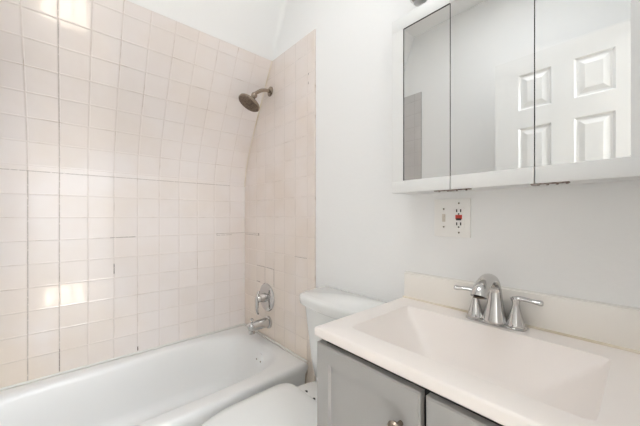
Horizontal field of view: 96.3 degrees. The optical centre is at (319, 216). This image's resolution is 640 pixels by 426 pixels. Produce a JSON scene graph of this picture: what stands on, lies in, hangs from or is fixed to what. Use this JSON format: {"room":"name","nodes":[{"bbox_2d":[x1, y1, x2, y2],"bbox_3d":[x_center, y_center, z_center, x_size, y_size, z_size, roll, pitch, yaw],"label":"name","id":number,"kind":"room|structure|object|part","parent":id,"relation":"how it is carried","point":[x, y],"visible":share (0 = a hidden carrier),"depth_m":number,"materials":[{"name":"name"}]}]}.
{"room":"bathroom","nodes":[
{"label":"bathroom","id":0,"kind":"room"},
{"bbox_2d":[0,168,244,389],"bbox_3d":[-1.100,0.455,1.574,1.504,1.339,0.010,0,0,-41],"label":"wall","id":1,"kind":"structure","parent":0,"point":[93,268],"depth_m":1.54,"materials":[{"name":"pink tile"}]},
{"bbox_2d":[0,0,270,186],"bbox_3d":[-0.980,-0.595,1.437,1.504,0.761,0.375,0,0,-41],"label":"wall","id":2,"kind":"structure","parent":0,"point":[111,88],"depth_m":1.43,"materials":[{"name":"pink tile"}]},
{"bbox_2d":[127,0,287,60],"bbox_3d":[-0.775,-1.253,1.207,1.499,0.573,0.277,0,0,-41],"label":"wall","id":3,"kind":"structure","parent":0,"point":[254,26],"depth_m":1.58,"materials":[{"name":"white paint"}]},
{"bbox_2d":[275,0,639,380],"bbox_3d":[0.145,-0.206,1.390,0.120,2.660,2.215,0,0,-41],"label":"wall","id":4,"kind":"structure","parent":0,"point":[582,241],"depth_m":1.13,"materials":[{"name":"white paint"}]},
{"bbox_2d":[244,61,271,186],"bbox_3d":[-0.419,-0.594,1.922,0.007,0.757,0.371,0,0,-41],"label":"trim","id":5,"kind":"structure","parent":4,"relation":"attached to","point":[271,61],"depth_m":1.93,"materials":[{"name":"beige tile"}]},
{"bbox_2d":[245,29,315,383],"bbox_3d":[-0.280,0.077,1.775,0.008,2.095,0.774,0,0,-41],"label":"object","id":6,"kind":"structure","parent":4,"relation":"attached to","point":[280,183],"depth_m":1.69,"materials":[{"name":"beige tile"}]},
{"bbox_2d":[239,86,272,111],"bbox_3d":[-0.391,-0.727,1.739,0.206,0.178,0.136,0,0,-41],"label":"shower","id":7,"kind":"object","parent":6,"relation":"attached to","point":[249,102],"visible":1,"depth_m":1.71,"materials":[{"name":"silver metal"}]},
{"bbox_3d":[-0.359,-0.763,1.762,0.113,0.066,0.021,0,0,-41],"label":"shower arm","id":8,"kind":"part","parent":7,"relation":"part of","materials":[{"name":"silver metal"}]},
{"bbox_2d":[247,316,271,334],"bbox_3d":[-0.379,0.663,1.770,0.146,0.093,0.076,0,0,-41],"label":"tub spout","id":9,"kind":"object","parent":6,"relation":"attached to","point":[266,322],"visible":1,"depth_m":1.75,"materials":[{"name":"silver metal"}]},
{"bbox_2d":[255,283,273,314],"bbox_3d":[-0.370,0.524,1.809,0.082,0.192,0.176,0,0,-41],"label":"shower valve","id":10,"kind":"object","parent":6,"relation":"attached to","point":[265,295],"visible":1,"depth_m":1.79,"materials":[{"name":"silver metal"}]},
{"bbox_3d":[-0.392,0.542,1.794,0.030,0.156,0.030,0,0,-41],"label":"lever","id":11,"kind":"part","parent":10,"relation":"part of","materials":[{"name":"silver metal"}]},
{"bbox_2d":[410,0,427,6],"bbox_3d":[0.487,-0.781,0.794,0.155,0.163,0.542,0,0,-41],"label":"vanity light","id":12,"kind":"object","parent":4,"relation":"attached to","point":[417,3],"visible":0.92,"depth_m":0.94,"materials":[{"name":"silver metal"}]},
{"bbox_2d":[434,198,470,237],"bbox_3d":[0.438,0.004,0.955,0.016,0.127,0.119,0,0,-41],"label":"outlet plate","id":13,"kind":"object","parent":4,"relation":"attached to","point":[452,217],"visible":1,"depth_m":0.95,"materials":[{"name":"white plastic"}]},
{"bbox_2d":[453,207,463,227],"bbox_3d":[0.454,0.004,0.936,0.005,0.068,0.035,0,0,-41],"label":"receptacle","id":14,"kind":"object","parent":13,"relation":"attached to","point":[458,212],"depth_m":0.93,"materials":[{"name":"white plastic"}]},
{"bbox_2d":[392,0,639,194],"bbox_3d":[0.497,-0.376,0.809,0.120,0.602,0.611,0,0,-41],"label":"medicine cabinet","id":15,"kind":"object","parent":4,"relation":"attached to","point":[487,94],"visible":1,"depth_m":0.73,"materials":[{"name":"white paint"}]},
{"bbox_3d":[0.324,-0.379,0.929,0.019,0.597,0.201,0,0,-41],"label":"door","id":16,"kind":"part","parent":15,"relation":"part of","materials":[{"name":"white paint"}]},
{"bbox_2d":[404,4,449,180],"bbox_3d":[0.338,-0.376,0.911,0.013,0.510,0.155,0,0,-41],"label":"mirror","id":17,"kind":"object","parent":15,"relation":"attached to","point":[427,36],"depth_m":0.90,"materials":[{"name":"clear glass"}]},
{"bbox_2d":[451,0,533,175],"bbox_3d":[0.458,-0.376,0.776,0.013,0.510,0.202,0,0,-41],"label":"mirror","id":18,"kind":"object","parent":15,"relation":"attached to","point":[492,41],"depth_m":0.76,"materials":[{"name":"clear glass"}]},
{"bbox_3d":[0.459,-0.379,0.777,0.019,0.597,0.202,0,0,-41],"label":"door","id":19,"kind":"part","parent":15,"relation":"part of","materials":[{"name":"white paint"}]},
{"bbox_2d":[535,0,630,166],"bbox_3d":[0.578,-0.376,0.639,0.013,0.510,0.157,0,0,-41],"label":"mirror","id":20,"kind":"object","parent":15,"relation":"attached to","point":[583,47],"depth_m":0.63,"materials":[{"name":"clear glass"}]},
{"bbox_3d":[0.595,-0.379,0.623,0.019,0.597,0.203,0,0,-41],"label":"door","id":21,"kind":"part","parent":15,"relation":"part of","materials":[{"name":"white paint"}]},
{"bbox_2d":[404,272,639,350],"bbox_3d":[0.530,0.256,0.844,0.019,0.094,0.630,0,0,-41],"label":"backsplash","id":22,"kind":"structure","parent":4,"relation":"attached to","point":[610,324],"depth_m":0.74,"materials":[{"name":"white stone"}]},
{"bbox_3d":[-0.482,1.174,0.876,1.740,0.100,2.155,0,0,-41],"label":"floor","id":23,"kind":"structure","parent":0,"visible":0},
{"bbox_2d":[0,323,307,425],"bbox_3d":[-0.855,0.943,1.300,1.479,0.361,0.724,0,0,-41],"label":"bathtub","id":24,"kind":"object","parent":23,"relation":"on","point":[189,382],"visible":0.86,"depth_m":1.49,"materials":[{"name":"white ceramic"}]},
{"bbox_3d":[-0.351,0.840,1.675,0.030,0.073,0.072,0,0,-41],"label":"overflow plate","id":25,"kind":"part","parent":24,"relation":"part of","materials":[{"name":"white ceramic"}]},
{"bbox_2d":[201,286,387,425],"bbox_3d":[-0.109,0.732,1.025,0.720,0.784,0.394,0,0,-41],"label":"toilet","id":26,"kind":"object","parent":23,"relation":"on","point":[285,404],"visible":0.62,"depth_m":1.10,"materials":[{"name":"white porcelain"}]},
{"bbox_3d":[-0.196,0.716,0.949,0.490,0.022,0.384,0,0,-41],"label":"seat lid","id":27,"kind":"part","parent":26,"relation":"part of","materials":[{"name":"white plastic"}]},
{"bbox_3d":[-0.112,0.936,1.023,0.684,0.375,0.360,0,0,-41],"label":"bowl","id":28,"kind":"part","parent":26,"relation":"part of","materials":[{"name":"white ceramic"}]},
{"bbox_3d":[0.087,0.543,1.198,0.177,0.322,0.360,0,0,-41],"label":"tank","id":29,"kind":"part","parent":26,"relation":"part of","materials":[{"name":"white ceramic"}]},
{"bbox_3d":[0.082,0.362,1.194,0.210,0.044,0.394,0,0,-41],"label":"tank lid","id":30,"kind":"part","parent":26,"relation":"part of","materials":[{"name":"white ceramic"}]},
{"bbox_2d":[317,339,502,425],"bbox_3d":[0.354,0.727,0.695,0.478,0.794,0.637,0,0,-41],"label":"vanity cabinet","id":31,"kind":"object","parent":23,"relation":"on","point":[352,390],"visible":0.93,"depth_m":0.66,"materials":[{"name":"grey paint"}]},
{"bbox_3d":[0.101,0.683,0.687,0.019,0.671,0.311,0,0,-41],"label":"door","id":32,"kind":"part","parent":31,"relation":"part of","materials":[{"name":"grey paint"}]},
{"bbox_3d":[0.156,0.429,0.585,0.034,0.031,0.031,0,0,-41],"label":"knob","id":33,"kind":"part","parent":31,"relation":"part of","materials":[{"name":"silver metal"}]},
{"bbox_3d":[0.315,0.683,0.445,0.019,0.671,0.312,0,0,-41],"label":"door","id":34,"kind":"part","parent":31,"relation":"part of","materials":[{"name":"grey paint"}]},
{"bbox_2d":[315,271,639,425],"bbox_3d":[0.367,0.312,0.703,0.456,0.214,0.637,0,0,-41],"label":"washbasin","id":35,"kind":"object","parent":31,"relation":"in","point":[576,362],"visible":0.97,"depth_m":0.68,"materials":[{"name":"white ceramic"}]},
{"bbox_2d":[454,273,543,331],"bbox_3d":[0.493,0.229,0.796,0.188,0.146,0.175,0,0,8],"label":"sink faucet","id":36,"kind":"object","parent":35,"relation":"on","point":[487,286],"visible":1,"depth_m":0.79,"materials":[{"name":"silver metal"}]},
{"bbox_3d":[0.444,0.220,0.867,0.072,0.018,0.024,0,0,34],"label":"lever","id":37,"kind":"part","parent":36,"relation":"part of","materials":[{"name":"silver metal"}]},
{"bbox_3d":[0.464,0.257,0.854,0.047,0.081,0.047,0,0,-41],"label":"handle","id":38,"kind":"part","parent":36,"relation":"part of","materials":[{"name":"silver metal"}]},
{"bbox_3d":[0.458,0.228,0.780,0.163,0.144,0.064,0,0,-41],"label":"spout","id":39,"kind":"part","parent":36,"relation":"part of","materials":[{"name":"silver metal"}]},
{"bbox_3d":[0.494,0.299,0.813,0.048,0.005,0.152,0,0,-41],"label":"plate","id":40,"kind":"part","parent":36,"relation":"part of","materials":[{"name":"silver metal"}]},
{"bbox_3d":[0.531,0.257,0.777,0.047,0.081,0.047,0,0,-41],"label":"handle","id":41,"kind":"part","parent":36,"relation":"part of","materials":[{"name":"silver metal"}]},
{"bbox_3d":[0.548,0.223,0.761,0.072,0.017,0.024,0,0,43],"label":"lever","id":42,"kind":"part","parent":36,"relation":"part of","materials":[{"name":"silver metal"}]}
]}

